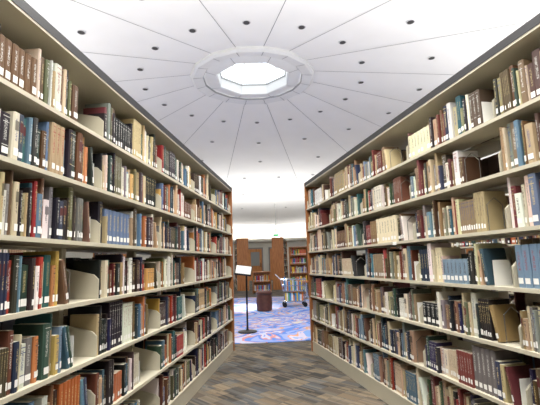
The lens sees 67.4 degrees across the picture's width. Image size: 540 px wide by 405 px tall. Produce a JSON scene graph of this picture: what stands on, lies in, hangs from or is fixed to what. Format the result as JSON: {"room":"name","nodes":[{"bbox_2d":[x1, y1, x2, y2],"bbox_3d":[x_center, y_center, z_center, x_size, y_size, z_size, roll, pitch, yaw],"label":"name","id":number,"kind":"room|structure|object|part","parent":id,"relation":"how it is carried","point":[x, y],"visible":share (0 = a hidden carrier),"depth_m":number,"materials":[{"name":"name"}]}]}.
{"room":"library","nodes":[
{"label":"library","id":0,"kind":"room"},
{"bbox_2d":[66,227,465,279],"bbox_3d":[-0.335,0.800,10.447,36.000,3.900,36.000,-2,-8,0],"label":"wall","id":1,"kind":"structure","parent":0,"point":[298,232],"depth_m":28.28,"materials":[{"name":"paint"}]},
{"bbox_2d":[248,247,263,280],"bbox_3d":[-1.012,4.257,27.996,1.102,2.250,0.168,-2,-8,0],"label":"door","id":2,"kind":"structure","parent":1,"relation":"in","point":[255,254],"depth_m":27.99,"materials":[{"name":"brown wood"}]},
{"bbox_2d":[233,237,306,242],"bbox_3d":[-0.359,0.049,10.559,35.980,0.220,35.980,-2,-8,0],"label":"trim","id":3,"kind":"structure","parent":1,"relation":"attached to","point":[286,239],"depth_m":27.93,"materials":[{"name":"paint"}]},
{"bbox_2d":[268,247,272,279],"bbox_3d":[0.476,4.208,27.980,1.100,2.250,0.160,-2,-8,2],"label":"door","id":4,"kind":"structure","parent":1,"relation":"in","point":[269,248],"depth_m":27.99,"materials":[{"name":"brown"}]},
{"bbox_2d":[25,0,539,228],"bbox_3d":[-0.426,-2.088,10.875,36.014,2.657,36.014,-2,-8,0],"label":"ceiling","id":5,"kind":"structure","parent":0,"point":[120,36],"depth_m":9.63,"materials":[{"name":"white paint"}]},
{"bbox_2d":[190,46,314,104],"bbox_3d":[-0.475,-3.645,11.106,3.295,0.728,3.295,-2,-8,0],"label":"skylight","id":6,"kind":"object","parent":5,"relation":"attached to","point":[206,77],"depth_m":10.93,"materials":[{"name":"grey"}]},
{"bbox_2d":[273,214,278,236],"bbox_3d":[0.279,0.908,20.586,0.340,1.720,0.064,-2,-8,0],"label":"exit sign","id":7,"kind":"object","parent":5,"relation":"hanging from","point":[274,234],"visible":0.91,"depth_m":20.46,"materials":[{"name":"white plastic"}]},
{"bbox_2d":[163,280,433,404],"bbox_3d":[-0.274,2.728,10.161,36.720,0.001,36.720,-2,-8,0],"label":"floor","id":8,"kind":"structure","parent":0,"point":[279,373],"depth_m":4.15,"materials":[{"name":"carpet"}]},
{"bbox_2d":[0,249,48,312],"bbox_3d":[-5.509,0.778,3.784,0.524,2.313,6.458,-8,-11,38],"label":"bookshelf","id":9,"kind":"object","parent":8,"relation":"on","point":[1,250],"visible":0.02,"depth_m":5.79,"materials":[{"name":"beige metal"}]},
{"bbox_2d":[0,249,39,252],"bbox_3d":[-5.510,0.749,3.788,0.490,2.101,6.374,-8,-11,38],"label":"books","id":10,"kind":"object","parent":9,"relation":"on","point":[1,250],"depth_m":5.79,"materials":[{"name":"paper"}]},
{"bbox_2d":[93,253,125,256],"bbox_3d":[-7.103,2.962,18.180,0.524,2.313,3.716,5,-11,-40],"label":"bookshelf","id":11,"kind":"object","parent":8,"relation":"on","point":[94,254],"visible":0.02,"depth_m":18.68,"materials":[{"name":"beige metal"}]},
{"bbox_2d":[94,253,111,256],"bbox_3d":[-7.104,2.933,18.185,0.490,2.101,3.632,5,-11,-40],"label":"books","id":12,"kind":"object","parent":11,"relation":"on","point":[94,253],"depth_m":18.79,"materials":[{"name":"black"}]},
{"bbox_2d":[0,0,234,404],"bbox_3d":[-1.125,0.477,2.686,0.524,2.313,6.458,-3,-8,6],"label":"bookshelf","id":13,"kind":"object","parent":8,"relation":"on","point":[85,167],"visible":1,"depth_m":2.28,"materials":[{"name":"beige metal"}]},
{"bbox_2d":[234,238,248,290],"bbox_3d":[-1.423,3.037,19.892,0.524,2.313,3.716,-1,-8,-7],"label":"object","id":14,"kind":"object","parent":8,"relation":"on","point":[241,256],"visible":0.75,"depth_m":18.13,"materials":[{"name":"brown wood"}]},
{"bbox_2d":[235,242,236,285],"bbox_3d":[-1.424,3.008,19.896,0.490,2.101,3.632,-1,-8,-7],"label":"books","id":15,"kind":"object","parent":14,"relation":"on","point":[235,242],"depth_m":20.42,"materials":[{"name":"multicoloured paper"}]},
{"bbox_2d":[252,271,271,293],"bbox_3d":[-0.320,3.205,16.268,0.750,0.850,0.320,-2,-8,0],"label":"bookcase","id":16,"kind":"object","parent":8,"relation":"on","point":[261,280],"visible":0.94,"depth_m":16.18,"materials":[{"name":"brown wood"}]},
{"bbox_2d":[253,275,269,290],"bbox_3d":[-0.328,3.209,16.237,0.650,0.621,0.206,-2,-8,0],"label":"books","id":17,"kind":"object","parent":16,"relation":"on","point":[260,282],"depth_m":16.17,"materials":[{"name":"multicoloured paper"}]},
{"bbox_2d":[234,296,310,343],"bbox_3d":[-0.275,2.721,10.162,8.200,0.012,8.200,-2,-8,0],"label":"round rug","id":18,"kind":"object","parent":8,"relation":"on","point":[291,323],"visible":0.09,"depth_m":8.14,"materials":[{"name":"blue carpet"}]},
{"bbox_2d":[234,265,256,333],"bbox_3d":[-0.428,1.680,7.133,0.382,1.169,0.340,-2,-8,0],"label":"display stand","id":19,"kind":"object","parent":18,"relation":"on","point":[242,270],"visible":1,"depth_m":7.13,"materials":[{"name":"black metal"}]},
{"bbox_2d":[256,290,271,311],"bbox_3d":[-0.143,2.457,10.150,0.412,0.500,0.412,-2,-8,0],"label":"stool","id":20,"kind":"object","parent":18,"relation":"on","point":[264,297],"visible":1,"depth_m":9.99,"materials":[{"name":"brown fabric"}]},
{"bbox_2d":[275,274,307,306],"bbox_3d":[0.562,2.366,10.969,0.845,0.875,0.543,-2,-8,0],"label":"cart","id":21,"kind":"object","parent":18,"relation":"on","point":[295,284],"visible":1,"depth_m":10.79,"materials":[{"name":"silver metal"}]},
{"bbox_2d":[302,280,308,299],"bbox_3d":[1.188,2.800,13.025,1.040,0.581,1.040,-2,-8,0],"label":"table","id":22,"kind":"object","parent":18,"relation":"on","point":[304,281],"visible":0.44,"depth_m":12.97,"materials":[{"name":"brown wood"}]},
{"bbox_2d":[271,237,287,289],"bbox_3d":[0.522,2.977,19.898,0.524,2.313,3.716,-2,-8,5],"label":"bookshelf","id":23,"kind":"object","parent":8,"relation":"on","point":[279,244],"visible":0.93,"depth_m":18.11,"materials":[{"name":"brown wood"}]},
{"bbox_2d":[283,240,287,278],"bbox_3d":[0.521,2.948,19.903,0.490,2.101,3.632,-2,-8,5],"label":"books","id":24,"kind":"object","parent":23,"relation":"on","point":[285,262],"depth_m":19.93,"materials":[{"name":"multicoloured paper"}]},
{"bbox_2d":[288,246,308,293],"bbox_3d":[1.080,2.540,15.146,0.700,1.750,0.320,-2,-8,0],"label":"bookcase","id":25,"kind":"object","parent":8,"relation":"on","point":[298,265],"visible":0.73,"depth_m":15.12,"materials":[{"name":"brown wood"}]},
{"bbox_2d":[304,13,539,404],"bbox_3d":[1.391,0.382,2.575,0.524,2.313,6.458,0,-9,-11],"label":"bookshelf","id":26,"kind":"object","parent":8,"relation":"on","point":[411,184],"visible":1,"depth_m":2.72,"materials":[{"name":"beige metal"}]},
{"bbox_2d":[451,193,538,343],"bbox_3d":[4.473,0.426,3.525,0.524,2.313,6.458,4,-10,-35],"label":"bookshelf","id":27,"kind":"object","parent":8,"relation":"on","point":[512,241],"visible":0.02,"depth_m":5.27,"materials":[{"name":"beige metal"}]},
{"bbox_3d":[4.474,0.452,3.521,0.500,2.260,6.398,4,-10,-35],"label":"frame","id":28,"kind":"part","parent":27,"relation":"part of","materials":[{"name":"beige metal"}]}
]}

